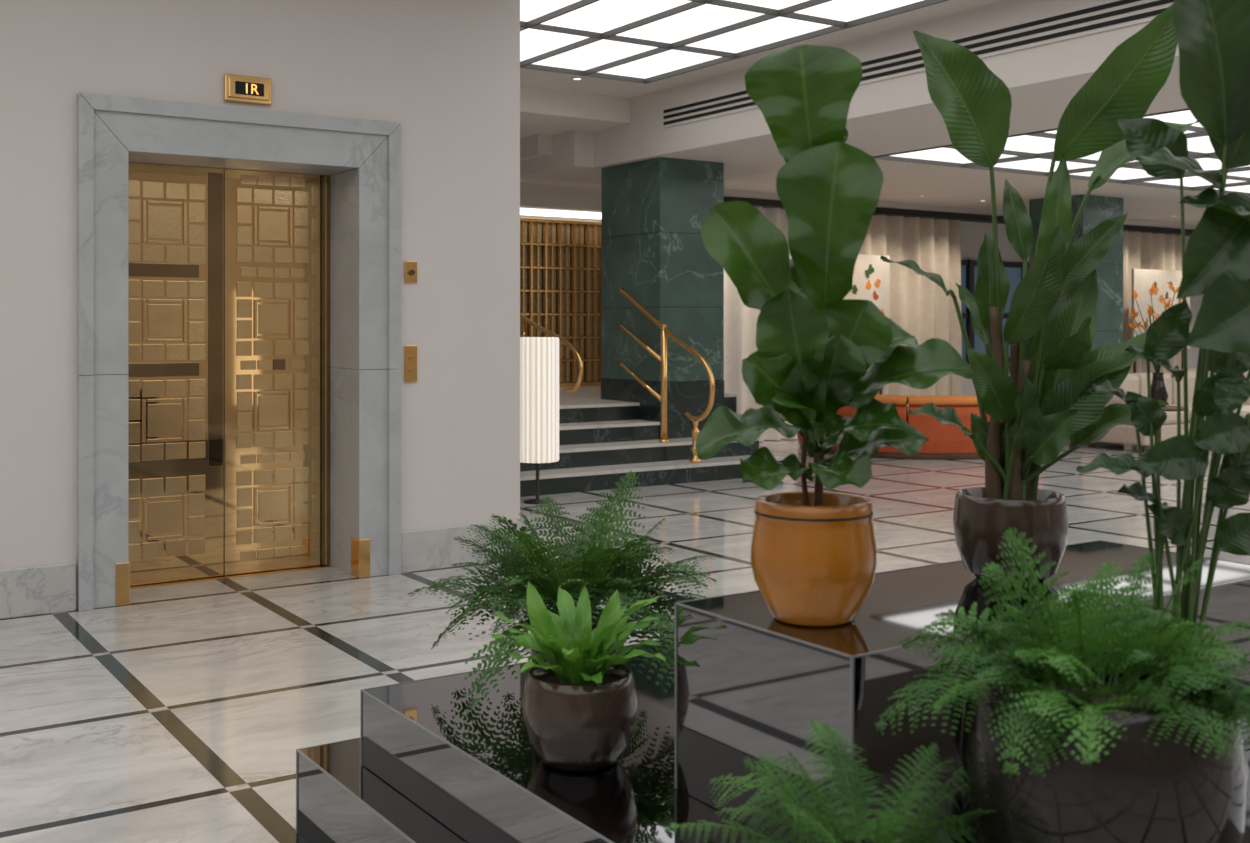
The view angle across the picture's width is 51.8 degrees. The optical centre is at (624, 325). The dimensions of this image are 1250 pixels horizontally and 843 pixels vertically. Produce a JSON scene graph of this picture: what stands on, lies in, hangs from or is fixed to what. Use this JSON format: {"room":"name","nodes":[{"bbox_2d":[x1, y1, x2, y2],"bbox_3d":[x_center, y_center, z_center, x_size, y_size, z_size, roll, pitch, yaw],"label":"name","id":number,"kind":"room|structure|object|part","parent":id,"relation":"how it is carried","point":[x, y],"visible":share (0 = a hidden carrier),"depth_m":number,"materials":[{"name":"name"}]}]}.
{"room":"hotel lobby","nodes":[
{"label":"hotel lobby","id":0,"kind":"room"},
{"bbox_2d":[0,0,519,609],"bbox_3d":[-4.837,-0.400,5.235,9.770,3.600,0.520,0,0,-34],"label":"wall","id":1,"kind":"structure","parent":0,"point":[447,71],"depth_m":7.09,"materials":[{"name":"white paint"}]},
{"bbox_2d":[115,561,129,606],"label":"plates","id":2,"kind":"object","parent":1,"relation":"attached to","point":[122,570],"depth_m":6.43,"materials":[{"name":"gold metal"}]},
{"bbox_2d":[127,162,223,584],"bbox_3d":[-2.495,0.257,7.007,0.606,2.265,0.052,0,0,-34],"label":"door","id":3,"kind":"structure","parent":1,"relation":"in","point":[175,374],"depth_m":7.02,"materials":[{"name":"gold metal"}]},
{"bbox_2d":[130,565,332,588],"bbox_3d":[-2.219,1.397,7.146,1.223,0.006,0.050,0,0,-34],"label":"door sill","id":4,"kind":"object","parent":1,"relation":"attached to","point":[324,566],"depth_m":7.15,"materials":[{"name":"gold metal"}]},
{"bbox_2d":[77,93,400,610],"bbox_3d":[-2.114,0.128,6.993,1.703,2.545,0.522,0,0,-34],"label":"door frame","id":5,"kind":"structure","parent":1,"relation":"attached to","point":[361,158],"depth_m":6.85,"materials":[{"name":"grey stone"}]},
{"bbox_2d":[224,74,271,104],"bbox_3d":[-1.988,-1.250,6.794,0.250,0.140,0.052,0,0,-34],"label":"indicator","id":6,"kind":"object","parent":1,"relation":"attached to","point":[237,88],"visible":1,"depth_m":6.78,"materials":[{"name":"gold metal"}]},
{"bbox_3d":[-1.977,-1.250,6.776,0.150,0.066,0.006,0,0,-34],"label":"display glass","id":7,"kind":"part","parent":6,"relation":"part of","materials":[{"name":"black glass"}]},
{"bbox_2d":[0,520,521,618],"bbox_3d":[-4.685,1.282,5.006,9.770,0.235,0.030,0,0,-34],"label":"baseboard","id":8,"kind":"structure","parent":1,"relation":"attached to","point":[45,589],"depth_m":6.31,"materials":[{"name":"stone"}]},
{"bbox_2d":[224,169,319,574],"bbox_3d":[-2.008,0.256,7.333,0.555,2.267,0.054,0,0,-34],"label":"door leaf","id":9,"kind":"structure","parent":1,"relation":"in","point":[272,219],"depth_m":7.31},
{"bbox_2d":[320,175,329,564],"bbox_3d":[-1.752,0.257,7.500,0.053,2.267,0.060,0,0,-34],"label":"door jamb","id":10,"kind":"structure","parent":1,"relation":"in","point":[324,179],"depth_m":7.48,"materials":[{"name":"brown metal"}]},
{"bbox_2d":[351,537,369,578],"label":"plates","id":11,"kind":"object","parent":1,"relation":"attached to","point":[360,558],"depth_m":7.15,"materials":[{"name":"gold metal"}]},
{"bbox_2d":[404,345,416,381],"bbox_3d":[-1.218,0.215,7.325,0.076,0.210,0.024,0,0,-34],"label":"button","id":12,"kind":"object","parent":1,"relation":"attached to","point":[410,351],"visible":1,"depth_m":7.32,"materials":[{"name":"gold metal"}]},
{"bbox_2d":[404,261,416,282],"bbox_3d":[-1.216,-0.307,7.323,0.076,0.125,0.030,0,0,-34],"label":"switch","id":13,"kind":"object","parent":1,"relation":"attached to","point":[410,267],"visible":1,"depth_m":7.32,"materials":[{"name":"gold metal"}]},
{"bbox_2d":[520,85,630,213],"bbox_3d":[-1.411,-1.790,13.428,5.030,0.820,3.300,0,0,-34],"label":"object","id":14,"kind":"object","parent":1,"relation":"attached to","point":[558,127],"depth_m":12.95,"materials":[{"name":"paint"}]},
{"bbox_2d":[520,210,600,218],"bbox_3d":[-1.232,-1.340,15.159,2.790,0.040,0.180,0,0,-34],"label":"light","id":15,"kind":"object","parent":14,"relation":"attached to","point":[522,212],"visible":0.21,"depth_m":15.37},
{"bbox_2d":[520,215,600,221],"bbox_3d":[-2.383,-0.400,14.883,5.430,3.600,0.200,0,0,-34],"label":"trim","id":16,"kind":"structure","parent":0,"point":[523,216],"depth_m":15.83,"materials":[{"name":"gold metal"}]},
{"bbox_2d":[0,439,1249,842],"bbox_3d":[4.264,1.450,8.740,29.200,0.100,18.200,0,0,-34],"label":"floor","id":17,"kind":"structure","parent":0,"point":[178,713],"depth_m":5.46,"materials":[{"name":"stone"}]},
{"bbox_2d":[296,737,464,842],"bbox_3d":[0.099,1.284,3.107,1.183,0.231,1.858,0,0,-34],"label":"plinth","id":18,"kind":"object","parent":17,"relation":"on","point":[338,800],"visible":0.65,"depth_m":3.30,"materials":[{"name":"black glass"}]},
{"bbox_2d":[520,337,558,503],"bbox_3d":[-0.694,0.745,10.203,0.344,1.310,0.344,0,0,-34],"label":"floor lamp","id":19,"kind":"object","parent":17,"relation":"on","point":[539,356],"visible":0.84,"depth_m":10.06,"materials":[{"name":"white fabric"}]},
{"bbox_2d":[407,470,717,710],"bbox_3d":[-0.115,0.680,3.408,0.927,0.576,0.823,0,0,-2],"label":"fern","id":20,"kind":"object","parent":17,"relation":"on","point":[582,557],"visible":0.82,"depth_m":3.33,"materials":[{"name":"green plant"}]},
{"bbox_2d":[559,395,659,444],"bbox_3d":[-2.036,1.070,12.775,3.255,0.660,3.671,0,0,-34],"label":"stairs","id":21,"kind":"structure","parent":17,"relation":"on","point":[582,420],"depth_m":12.05,"materials":[{"name":"black stone"}]},
{"bbox_2d":[520,313,583,392],"bbox_3d":[-0.801,0.259,12.542,0.046,0.961,1.466,0,0,-34],"label":"brass handrail","id":22,"kind":"object","parent":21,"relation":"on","point":[525,320],"visible":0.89,"depth_m":12.15,"materials":[{"name":"gold metal"}]},
{"bbox_2d":[620,288,714,442],"bbox_3d":[0.368,0.351,11.835,0.100,1.435,1.468,0,0,-34],"label":"brass handrail","id":23,"kind":"object","parent":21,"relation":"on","point":[665,331],"visible":1,"depth_m":11.82,"materials":[{"name":"gold metal"}]},
{"bbox_2d":[520,437,784,496],"bbox_3d":[-0.438,1.235,11.220,4.185,0.330,0.712,0,0,-34],"label":"staircase","id":24,"kind":"structure","parent":17,"relation":"on","point":[591,466],"depth_m":11.37,"materials":[{"name":"black stone"}]},
{"bbox_2d":[690,421,701,462],"bbox_3d":[0.639,1.037,11.646,0.110,0.394,0.110,0,0,-34],"label":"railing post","id":25,"kind":"object","parent":24,"relation":"on","point":[695,431],"visible":0.74,"depth_m":11.62,"materials":[{"name":"gold metal"}]},
{"bbox_2d":[601,378,723,438],"bbox_3d":[0.364,0.965,12.810,0.773,0.870,1.038,0,0,-34],"label":"plinth","id":26,"kind":"object","parent":17,"relation":"on","point":[692,397],"visible":0.34,"depth_m":12.37,"materials":[{"name":"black stone"}]},
{"bbox_2d":[601,157,723,381],"bbox_3d":[0.364,-0.535,12.810,0.765,2.130,1.030,0,0,-34],"label":"column","id":27,"kind":"structure","parent":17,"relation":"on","point":[654,211],"depth_m":12.43,"materials":[{"name":"green stone"}]},
{"bbox_2d":[360,640,1249,842],"bbox_3d":[0.813,1.185,2.942,1.985,0.431,2.495,0,0,-34],"label":"plinth","id":28,"kind":"object","parent":17,"relation":"on","point":[478,774],"visible":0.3,"depth_m":2.94,"materials":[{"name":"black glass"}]},
{"bbox_2d":[491,581,665,771],"bbox_3d":[-0.106,0.770,2.892,0.392,0.396,0.469,0,0,-5],"label":"fern","id":29,"kind":"object","parent":28,"relation":"on","point":[579,705],"visible":1,"depth_m":2.81,"materials":[{"name":"green plant"}]},
{"bbox_2d":[522,660,637,771],"bbox_3d":[-0.100,0.870,2.874,0.258,0.196,0.258,0,0,-34],"label":"pot","id":30,"kind":"object","parent":29,"relation":"attached to","point":[573,723],"depth_m":2.78,"materials":[{"name":"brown ceramic"}]},
{"bbox_2d":[663,720,998,842],"bbox_3d":[0.352,0.798,2.013,0.589,0.340,0.576,0,0,-4],"label":"potted fern","id":31,"kind":"object","parent":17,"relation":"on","point":[818,820],"visible":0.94,"depth_m":2.05,"materials":[{"name":"green plant"}]},
{"bbox_2d":[832,840,874,842],"bbox_3d":[0.378,0.903,2.008,0.184,0.130,0.184,0,0,-34],"label":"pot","id":32,"kind":"object","parent":31,"relation":"on","point":[849,841],"depth_m":2.09,"materials":[{"name":"ceramic"}]},
{"bbox_2d":[843,254,889,394],"bbox_3d":[2.938,0.260,15.900,0.850,2.280,0.320,0,0,-34],"label":"framed picture","id":33,"kind":"object","parent":17,"relation":"on","point":[871,274],"visible":0.49,"depth_m":15.94,"materials":[{"name":"paper"}]},
{"bbox_2d":[797,394,989,459],"bbox_3d":[3.363,1.070,14.089,2.793,0.660,1.377,0,0,-2],"label":"sofa","id":34,"kind":"object","parent":17,"relation":"on","point":[946,441],"visible":0.23,"depth_m":13.45,"materials":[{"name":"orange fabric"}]},
{"bbox_3d":[2.172,1.086,14.345,0.287,0.507,0.817,0,0,-21],"label":"panel","id":35,"kind":"part","parent":34,"relation":"part of","materials":[{"name":"orange fabric"}]},
{"bbox_3d":[2.645,1.086,13.755,0.817,0.507,0.287,0,0,34],"label":"panel","id":36,"kind":"part","parent":34,"relation":"part of","materials":[{"name":"red fabric"}]},
{"bbox_2d":[874,394,907,405],"bbox_3d":[2.686,0.790,13.817,0.800,0.100,0.396,0,0,34],"label":"cushion","id":37,"kind":"object","parent":34,"relation":"on","point":[899,400],"depth_m":13.55,"materials":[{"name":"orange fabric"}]},
{"bbox_2d":[908,395,977,405],"bbox_3d":[3.349,0.790,13.602,0.767,0.100,0.655,0,0,-34],"label":"cushion","id":38,"kind":"object","parent":34,"relation":"on","point":[914,400],"depth_m":13.46,"materials":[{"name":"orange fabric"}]},
{"bbox_3d":[3.370,1.086,13.544,0.817,0.507,0.287,0,0,-1],"label":"panel","id":39,"kind":"part","parent":34,"relation":"part of","materials":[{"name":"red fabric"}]},
{"bbox_2d":[675,540,1249,842],"bbox_3d":[0.841,0.773,2.868,1.420,0.389,0.530,0,0,-34],"label":"plinth","id":40,"kind":"object","parent":17,"relation":"on","point":[749,683],"visible":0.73,"depth_m":2.50,"materials":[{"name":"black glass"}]},
{"bbox_2d":[695,44,973,625],"bbox_3d":[0.406,0.013,2.548,0.541,1.129,0.334,0,0,-1],"label":"fiddle leaf fig","id":41,"kind":"object","parent":40,"relation":"on","point":[814,553],"visible":1,"depth_m":2.48,"materials":[{"name":"plant"}]},
{"bbox_3d":[0.371,0.018,2.549,0.042,0.721,0.033,0,0,-34],"label":"stem","id":42,"kind":"part","parent":41,"relation":"part of","materials":[{"name":"brown plant"}]},
{"bbox_2d":[751,491,876,625],"bbox_3d":[0.374,0.460,2.550,0.248,0.236,0.248,0,0,-34],"label":"pot","id":43,"kind":"object","parent":41,"relation":"on","point":[814,553],"depth_m":2.46,"materials":[{"name":"ceramic"}]},
{"bbox_2d":[880,4,1197,584],"bbox_3d":[0.940,-0.074,2.924,0.712,1.305,0.298,0,0,1],"label":"plant","id":44,"kind":"object","parent":40,"relation":"on","point":[1048,396],"visible":0.95,"depth_m":2.87,"materials":[{"name":"green plant"}]},
{"bbox_2d":[953,487,1068,584],"bbox_3d":[0.882,0.480,2.946,0.254,0.195,0.254,0,0,-34],"label":"pot","id":45,"kind":"object","parent":44,"relation":"on","point":[981,515],"depth_m":2.85,"materials":[{"name":"brown ceramic"}]},
{"bbox_2d":[875,527,1249,842],"bbox_3d":[0.703,0.640,1.988,0.624,0.657,0.604,0,0,-11],"label":"potted fern","id":46,"kind":"object","parent":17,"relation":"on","point":[1071,732],"visible":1,"depth_m":1.86,"materials":[{"name":"green plant"}]},
{"bbox_2d":[960,650,1245,842],"bbox_3d":[0.734,0.754,1.997,0.416,0.428,0.416,0,0,-34],"label":"pot","id":47,"kind":"object","parent":46,"relation":"on","point":[1149,787],"depth_m":1.83,"materials":[{"name":"black ceramic"}]},
{"bbox_2d":[1029,194,1122,351],"bbox_3d":[5.672,-0.350,16.174,0.800,2.500,0.800,0,0,-34],"label":"column","id":48,"kind":"structure","parent":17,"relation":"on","point":[1098,209],"depth_m":15.91,"materials":[{"name":"green stone"}]},
{"bbox_2d":[1128,282,1183,441],"bbox_3d":[5.501,0.478,13.230,0.605,1.844,0.568,0,0,-34],"label":"vase","id":49,"kind":"object","parent":17,"relation":"on","point":[1158,388],"visible":0.53,"depth_m":13.19,"materials":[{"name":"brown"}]},
{"bbox_2d":[1132,269,1189,372],"bbox_3d":[8.032,0.280,19.302,1.400,2.240,0.320,0,0,-34],"label":"framed picture","id":50,"kind":"object","parent":17,"relation":"on","point":[1142,279],"visible":0.36,"depth_m":19.13,"materials":[{"name":"paper"}]},
{"bbox_2d":[1076,0,1249,802],"bbox_3d":[1.066,0.119,2.420,0.417,1.698,0.283,0,0,18],"label":"plant","id":51,"kind":"object","parent":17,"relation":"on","point":[1213,36],"visible":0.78,"depth_m":2.37,"materials":[{"name":"green plant"}]},
{"bbox_3d":[1.053,0.868,2.447,0.240,0.200,0.240,0,0,-34],"label":"pot","id":52,"kind":"part","parent":51,"relation":"part of","materials":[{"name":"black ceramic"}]},
{"bbox_2d":[1087,371,1249,452],"bbox_3d":[6.441,0.980,15.113,2.300,0.840,0.860,0,0,-34],"label":"sofa","id":53,"kind":"object","parent":17,"relation":"on","point":[1134,382],"visible":0.22,"depth_m":14.60,"materials":[{"name":"fabric"}]},
{"bbox_2d":[1182,368,1248,377],"bbox_3d":[8.390,0.980,16.777,2.400,0.840,0.860,0,0,-5],"label":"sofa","id":54,"kind":"object","parent":17,"relation":"on","point":[1189,369],"visible":0.02,"depth_m":16.93,"materials":[{"name":"fabric"}]},
{"bbox_2d":[1233,405,1249,417],"bbox_3d":[6.307,0.980,12.145,0.950,0.840,0.860,0,0,35],"label":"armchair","id":55,"kind":"object","parent":17,"relation":"on","point":[1246,409],"visible":0.13,"depth_m":12.04,"materials":[{"name":"fabric"}]},
{"bbox_2d":[559,386,736,412],"bbox_3d":[-0.242,1.070,14.605,1.759,0.660,2.620,0,0,-34],"label":"floor","id":56,"kind":"structure","parent":0,"point":[730,400],"depth_m":13.99,"materials":[{"name":"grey stone"}]},
{"bbox_2d":[520,217,601,386],"bbox_3d":[-1.342,-0.281,15.314,2.800,2.039,0.200,0,0,-34],"label":"slatted screen","id":57,"kind":"object","parent":56,"relation":"on","point":[560,260],"visible":0.34,"depth_m":15.68,"materials":[{"name":"brown metal"}]},
{"bbox_2d":[520,0,1249,224],"bbox_3d":[4.208,-1.954,8.823,28.800,0.732,18.000,0,0,-34],"label":"ceiling","id":58,"kind":"structure","parent":0,"point":[897,114],"depth_m":11.25,"materials":[{"name":"paint"}]},
{"bbox_2d":[663,88,757,127],"bbox_3d":[0.745,-1.931,11.378,0.022,0.194,1.361,0,0,-34],"label":"ceiling vent","id":59,"kind":"object","parent":58,"relation":"in","point":[738,100],"depth_m":11.38,"materials":[{"name":"metal"}]},
{"bbox_2d":[520,0,948,83],"bbox_3d":[2.713,-2.209,5.480,2.620,0.042,13.020,0,0,-34],"label":"ceiling","id":60,"kind":"structure","parent":58,"relation":"attached to","point":[788,12],"depth_m":9.66,"materials":[{"name":"metal"}]},
{"bbox_2d":[520,0,922,78],"bbox_3d":[2.713,-2.245,5.480,2.600,0.030,13.000,0,0,-34],"label":"panels","id":61,"kind":"object","parent":60,"relation":"on","point":[601,16],"visible":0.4,"depth_m":9.64,"materials":[{"name":"white"}]},
{"bbox_2d":[859,46,924,84],"bbox_3d":[1.979,-1.931,9.530,0.022,0.194,0.661,0,0,-34],"label":"ceiling vent","id":62,"kind":"object","parent":58,"relation":"in","point":[906,61],"depth_m":9.52,"materials":[{"name":"metal"}]},
{"bbox_2d":[946,0,1173,58],"bbox_3d":[2.767,-1.931,8.350,0.022,0.194,1.760,0,0,-34],"label":"ceiling vent","id":63,"kind":"object","parent":58,"relation":"in","point":[1091,18],"depth_m":8.28,"materials":[{"name":"metal"}]},
{"bbox_2d":[891,110,1249,192],"bbox_3d":[10.683,-1.645,10.202,11.700,0.030,12.600,0,0,-34],"label":"panels","id":64,"kind":"object","parent":58,"relation":"on","point":[1031,144],"visible":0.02,"depth_m":12.51,"materials":[{"name":"white"}]},
{"bbox_2d":[961,221,1203,394],"bbox_3d":[6.251,-0.100,19.448,14.000,3.000,0.200,0,0,-34],"label":"wall","id":65,"kind":"structure","parent":0,"point":[972,233],"depth_m":18.70,"materials":[{"name":"paint"}]},
{"bbox_2d":[724,196,1192,235],"bbox_3d":[6.517,-1.480,18.789,13.690,0.080,0.250,0,0,-34],"label":"rail","id":66,"kind":"object","parent":65,"relation":"attached to","point":[764,203],"visible":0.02,"depth_m":17.10,"materials":[{"name":"black metal"}]},
{"bbox_2d":[723,207,797,441],"bbox_3d":[1.471,-0.024,15.449,1.512,2.828,0.170,0,0,-34],"label":"sheer curtain","id":67,"kind":"object","parent":66,"relation":"hanging from","point":[740,321],"visible":0.28,"depth_m":15.35,"materials":[{"name":"white fabric"}]},
{"bbox_2d":[859,215,961,406],"bbox_3d":[3.381,-0.024,16.725,3.001,2.828,0.170,0,0,-34],"label":"linen curtain","id":68,"kind":"object","parent":66,"relation":"hanging from","point":[920,306],"visible":0.29,"depth_m":17.13,"materials":[{"name":"beige fabric"}]},
{"bbox_2d":[1123,231,1181,373],"bbox_3d":[7.949,-0.024,19.776,2.007,2.828,0.170,0,0,-34],"label":"linen curtain","id":69,"kind":"object","parent":66,"relation":"hanging from","point":[1160,251],"visible":0.12,"depth_m":19.81,"materials":[{"name":"beige fabric"}]},
{"bbox_2d":[724,190,1196,229],"bbox_3d":[6.418,-1.560,19.018,13.800,0.080,0.700,0,0,-34],"label":"trim","id":70,"kind":"structure","parent":65,"relation":"attached to","point":[730,193],"depth_m":17.06,"materials":[{"name":"paint"}]},
{"bbox_2d":[961,266,965,287],"bbox_3d":[4.819,-0.700,18.353,0.083,0.300,0.030,0,0,-34],"label":"glass","id":71,"kind":"object","parent":65,"relation":"attached to","point":[963,268],"depth_m":18.34,"materials":[{"name":"blue glass"}]},
{"bbox_2d":[961,302,965,312],"bbox_3d":[4.819,-0.264,18.353,0.083,0.142,0.030,0,0,-34],"label":"glass","id":72,"kind":"object","parent":65,"relation":"attached to","point":[963,307],"depth_m":18.34,"materials":[{"name":"glass"}]},
{"bbox_2d":[962,335,965,357],"bbox_3d":[4.828,0.293,18.359,0.062,0.314,0.030,0,0,-34],"label":"glass","id":73,"kind":"object","parent":65,"relation":"attached to","point":[963,344],"depth_m":18.34,"materials":[{"name":"blue glass"}]},
{"bbox_2d":[974,266,977,298],"bbox_3d":[5.037,-0.625,18.499,0.063,0.461,0.030,0,0,-34],"label":"glass","id":74,"kind":"object","parent":65,"relation":"attached to","point":[975,267],"depth_m":18.48,"materials":[{"name":"blue glass"}]},
{"bbox_2d":[974,332,985,354],"bbox_3d":[5.108,0.253,18.546,0.234,0.319,0.030,0,0,-34],"label":"glass","id":75,"kind":"object","parent":65,"relation":"attached to","point":[979,346],"depth_m":18.52,"materials":[{"name":"blue glass"}]},
{"bbox_2d":[961,259,1029,364],"bbox_3d":[5.545,-0.200,18.795,2.800,1.500,0.100,0,0,-34],"label":"frame","id":76,"kind":"object","parent":65,"relation":"attached to","point":[969,263],"visible":0.13,"depth_m":18.34,"materials":[{"name":"black metal"}]},
{"bbox_2d":[1003,267,1020,329],"bbox_3d":[5.686,-0.404,18.932,0.376,0.911,0.030,0,0,-34],"label":"glass","id":77,"kind":"object","parent":65,"relation":"attached to","point":[1014,276],"depth_m":18.91,"materials":[{"name":"blue glass"}]}
]}

